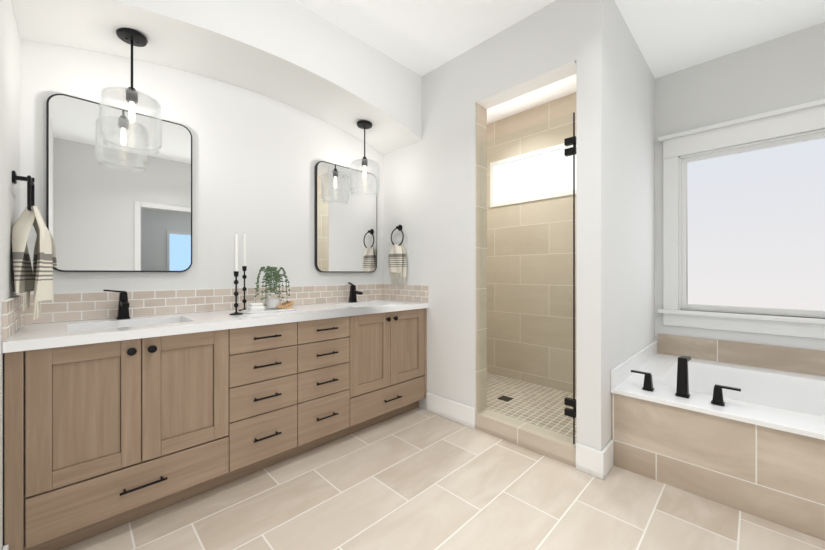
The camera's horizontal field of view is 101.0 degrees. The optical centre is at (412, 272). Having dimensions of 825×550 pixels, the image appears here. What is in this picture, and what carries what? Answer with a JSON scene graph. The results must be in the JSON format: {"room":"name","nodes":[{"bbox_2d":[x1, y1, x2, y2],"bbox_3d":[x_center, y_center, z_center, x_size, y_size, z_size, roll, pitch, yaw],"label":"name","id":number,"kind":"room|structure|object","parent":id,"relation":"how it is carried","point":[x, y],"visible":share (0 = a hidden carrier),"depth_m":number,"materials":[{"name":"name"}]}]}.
{"room":"bathroom","nodes":[
{"label":"bathroom","id":0,"kind":"room"},
{"bbox_2d":[0,0,19,549],"bbox_3d":[-0.606,-0.259,0.260,0.120,2.780,3.720,0,0,-45],"label":"wall","id":1,"kind":"structure","parent":0,"point":[9,117],"depth_m":1.32,"materials":[{"name":"white paint"}]},
{"bbox_2d":[2,545,8,549],"bbox_3d":[-0.400,1.056,0.151,0.019,0.150,3.034,0,0,-45],"label":"baseboard","id":2,"kind":"structure","parent":1,"relation":"attached to","point":[6,547],"depth_m":1.22,"materials":[{"name":"white"}]},
{"bbox_2d":[12,171,52,319],"bbox_3d":[-1.617,-0.116,1.447,0.120,0.614,0.250,0,0,-45],"label":"towel rail","id":3,"kind":"object","parent":1,"relation":"attached to","point":[38,279],"visible":0.98,"depth_m":1.41,"materials":[{"name":"white fabric"}]},
{"bbox_2d":[20,40,382,323],"bbox_3d":[-0.608,-0.259,2.961,3.920,2.780,0.120,0,0,-45],"label":"wall","id":4,"kind":"structure","parent":0,"point":[256,157],"depth_m":2.24,"materials":[{"name":"white paint"}]},
{"bbox_2d":[46,94,191,271],"bbox_3d":[-1.582,-0.452,1.887,0.612,0.892,0.030,0,0,-45],"label":"mirror","id":5,"kind":"object","parent":4,"relation":"attached to","point":[109,209],"visible":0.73,"depth_m":1.84,"materials":[{"name":"grey mirror"}]},
{"bbox_2d":[2,284,427,340],"bbox_3d":[-0.871,0.172,2.211,2.249,0.144,0.574,0,0,-45],"label":"tile backsplash","id":6,"kind":"structure","parent":4,"relation":"attached to","point":[72,306],"depth_m":2.04,"materials":[{"name":"beige tile"}]},
{"bbox_2d":[314,161,376,271],"bbox_3d":[-0.551,-0.452,2.909,0.612,0.892,0.030,0,0,-45],"label":"mirror","id":7,"kind":"object","parent":4,"relation":"attached to","point":[345,230],"visible":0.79,"depth_m":2.85,"materials":[{"name":"grey mirror"}]},
{"bbox_2d":[11,0,421,154],"bbox_3d":[-0.897,-1.381,2.237,2.249,0.534,0.500,0,0,-45],"label":"arched soffit","id":8,"kind":"structure","parent":0,"point":[294,54],"depth_m":2.04,"materials":[{"name":"white paint"}]},
{"bbox_2d":[99,28,161,154],"bbox_3d":[-1.419,-0.918,1.720,0.246,0.568,0.246,0,0,-45],"label":"pendant light","id":9,"kind":"object","parent":8,"relation":"hanging from","point":[132,37],"visible":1,"depth_m":1.71,"materials":[{"name":"clear glass"}]},
{"bbox_2d":[349,120,379,196],"bbox_3d":[-0.386,-0.919,2.745,0.246,0.571,0.246,0,0,-45],"label":"pendant light","id":10,"kind":"object","parent":8,"relation":"hanging from","point":[364,125],"visible":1,"depth_m":2.72,"materials":[{"name":"clear glass"}]},
{"bbox_2d":[59,407,824,549],"bbox_3d":[0.702,1.171,1.640,3.920,0.080,3.840,0,0,-45],"label":"floor","id":11,"kind":"structure","parent":0,"point":[418,478],"depth_m":1.63,"materials":[{"name":"tile"}]},
{"bbox_2d":[2,307,428,549],"bbox_3d":[-0.864,0.707,2.204,2.248,0.846,0.596,0,0,-45],"label":"bathroom vanity","id":12,"kind":"object","parent":11,"relation":"on","point":[110,423],"depth_m":1.60,"materials":[{"name":"brown wood"}]},
{"bbox_2d":[2,299,428,346],"bbox_3d":[-0.869,0.266,2.209,2.246,0.040,0.578,0,0,-45],"label":"countertop","id":13,"kind":"structure","parent":12,"relation":"on","point":[29,335],"depth_m":1.76,"materials":[{"name":"white stone"}]},
{"bbox_2d":[103,290,130,318],"bbox_3d":[-1.540,0.166,1.777,0.107,0.159,0.148,0,0,-45],"label":"faucet","id":14,"kind":"object","parent":13,"relation":"on","point":[123,308],"visible":1,"depth_m":1.81,"materials":[{"name":"black metal"}]},
{"bbox_2d":[74,319,177,330],"bbox_3d":[-1.388,0.352,1.688,0.472,0.157,0.332,0,0,-45],"label":"sink","id":15,"kind":"object","parent":13,"relation":"in","point":[167,320],"depth_m":1.79,"materials":[{"name":"white ceramic"}]},
{"bbox_2d":[229,234,242,314],"bbox_3d":[-1.047,0.002,2.019,0.072,0.487,0.072,0,0,-45],"label":"candlestick","id":16,"kind":"object","parent":13,"relation":"on","point":[236,282],"visible":1,"depth_m":2.01,"materials":[{"name":"black metal"}]},
{"bbox_2d":[238,232,246,310],"bbox_3d":[-1.099,-0.011,2.224,0.072,0.512,0.072,0,0,-45],"label":"candlestick","id":17,"kind":"object","parent":13,"relation":"on","point":[244,277],"visible":0.94,"depth_m":2.22,"materials":[{"name":"black metal"}]},
{"bbox_2d":[241,266,295,313],"bbox_3d":[-0.931,0.099,2.208,0.340,0.292,0.191,0,0,-45],"label":"potted plant","id":18,"kind":"object","parent":13,"relation":"on","point":[273,304],"visible":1,"depth_m":2.19,"materials":[{"name":"plant foliage"},{"name":"ceramic"}]},
{"bbox_2d":[348,282,362,301],"bbox_3d":[-0.482,0.162,2.848,0.056,0.166,0.178,0,0,-45],"label":"faucet","id":19,"kind":"object","parent":13,"relation":"on","point":[353,293],"visible":0.98,"depth_m":2.85,"materials":[{"name":"black metal"}]},
{"bbox_2d":[362,303,373,306],"bbox_3d":[-0.358,0.352,2.709,0.472,0.157,0.332,0,0,-45],"label":"sink","id":20,"kind":"object","parent":13,"relation":"in","point":[363,304],"depth_m":2.90,"materials":[{"name":"white ceramic"}]},
{"bbox_2d":[487,372,575,437],"bbox_3d":[0.800,1.114,3.047,1.060,0.034,1.740,0,0,-45],"label":"shower floor","id":21,"kind":"structure","parent":11,"relation":"on","point":[542,417],"depth_m":2.89,"materials":[{"name":"tile"}]},
{"bbox_2d":[611,334,824,540],"bbox_3d":[2.218,0.821,1.827,1.260,0.620,1.726,0,0,-45],"label":"tub","id":22,"kind":"object","parent":11,"relation":"on","point":[755,446],"visible":0.85,"depth_m":1.80,"materials":[{"name":"tile"}]},
{"bbox_2d":[631,356,740,405],"bbox_3d":[1.517,0.568,1.907,0.196,0.207,0.470,0,0,-45],"label":"tub filler","id":23,"kind":"object","parent":22,"relation":"on","point":[682,388],"visible":1,"depth_m":1.85,"materials":[{"name":"black metal"}]},
{"bbox_2d":[383,0,575,428],"bbox_3d":[0.381,-0.259,2.632,0.120,2.780,1.740,0,0,-45],"label":"wall","id":24,"kind":"structure","parent":0,"point":[429,192],"depth_m":2.61,"materials":[{"name":"white paint"}]},
{"bbox_2d":[388,225,406,283],"bbox_3d":[-0.133,-0.165,3.014,0.070,0.532,0.200,0,0,-45],"label":"towel rail","id":25,"kind":"object","parent":24,"relation":"attached to","point":[397,260],"visible":1,"depth_m":2.99,"materials":[{"name":"white fabric"}]},
{"bbox_2d":[426,392,474,428],"bbox_3d":[0.284,1.056,2.632,0.015,0.150,0.475,0,0,-45],"label":"baseboard","id":26,"kind":"structure","parent":24,"relation":"attached to","point":[457,412],"depth_m":2.61,"materials":[{"name":"white wood"}]},
{"bbox_2d":[476,409,575,467],"bbox_3d":[0.751,1.076,2.267,0.132,0.110,0.699,0,0,-45],"label":"sill","id":27,"kind":"structure","parent":24,"relation":"attached to","point":[538,440],"depth_m":2.20,"materials":[{"name":"tile"}]},
{"bbox_2d":[476,61,575,413],"bbox_3d":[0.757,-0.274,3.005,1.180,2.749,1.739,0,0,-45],"label":"door frame","id":28,"kind":"structure","parent":24,"relation":"attached to","point":[541,81],"depth_m":2.49,"materials":[{"name":"beige"}]},
{"bbox_2d":[479,112,575,443],"bbox_3d":[0.728,0.032,2.242,0.033,1.962,0.674,0,0,-45],"label":"shower door","id":29,"kind":"structure","parent":24,"relation":"attached to","point":[567,401],"depth_m":2.07,"materials":[{"name":"clear glass"}]},
{"bbox_2d":[487,92,575,393],"bbox_3d":[1.219,-0.259,3.462,0.120,2.780,1.740,0,0,-45],"label":"wall","id":30,"kind":"structure","parent":0,"point":[562,109],"depth_m":3.40,"materials":[{"name":"tile"}]},
{"bbox_2d":[490,143,575,207],"bbox_3d":[1.232,-0.964,3.391,0.062,0.490,1.020,0,0,-45],"label":"window","id":31,"kind":"structure","parent":30,"relation":"in","point":[520,186],"depth_m":3.42,"materials":[{"name":"white glass"}]},
{"bbox_2d":[293,0,824,123],"bbox_3d":[0.702,-1.699,1.640,3.920,0.100,3.840,0,0,-45],"label":"ceiling","id":32,"kind":"structure","parent":0,"point":[421,37],"depth_m":2.27,"materials":[{"name":"white paint"}]},
{"bbox_2d":[576,0,654,450],"bbox_3d":[1.504,-0.259,2.429,1.430,2.780,0.130,0,0,-45],"label":"wall","id":33,"kind":"structure","parent":0,"point":[615,202],"depth_m":1.99,"materials":[{"name":"white paint"}]},
{"bbox_2d":[655,22,824,350],"bbox_3d":[2.751,-0.259,2.271,0.120,2.780,1.850,0,0,-45],"label":"wall","id":34,"kind":"structure","parent":0,"point":[785,71],"depth_m":2.53,"materials":[{"name":"white paint"}]},
{"bbox_2d":[658,99,824,338],"bbox_3d":[2.635,-0.349,2.318,0.130,1.560,1.560,0,0,-45],"label":"window","id":35,"kind":"structure","parent":34,"relation":"in","point":[744,228],"depth_m":2.51,"materials":[{"name":"white glass"}]}
]}

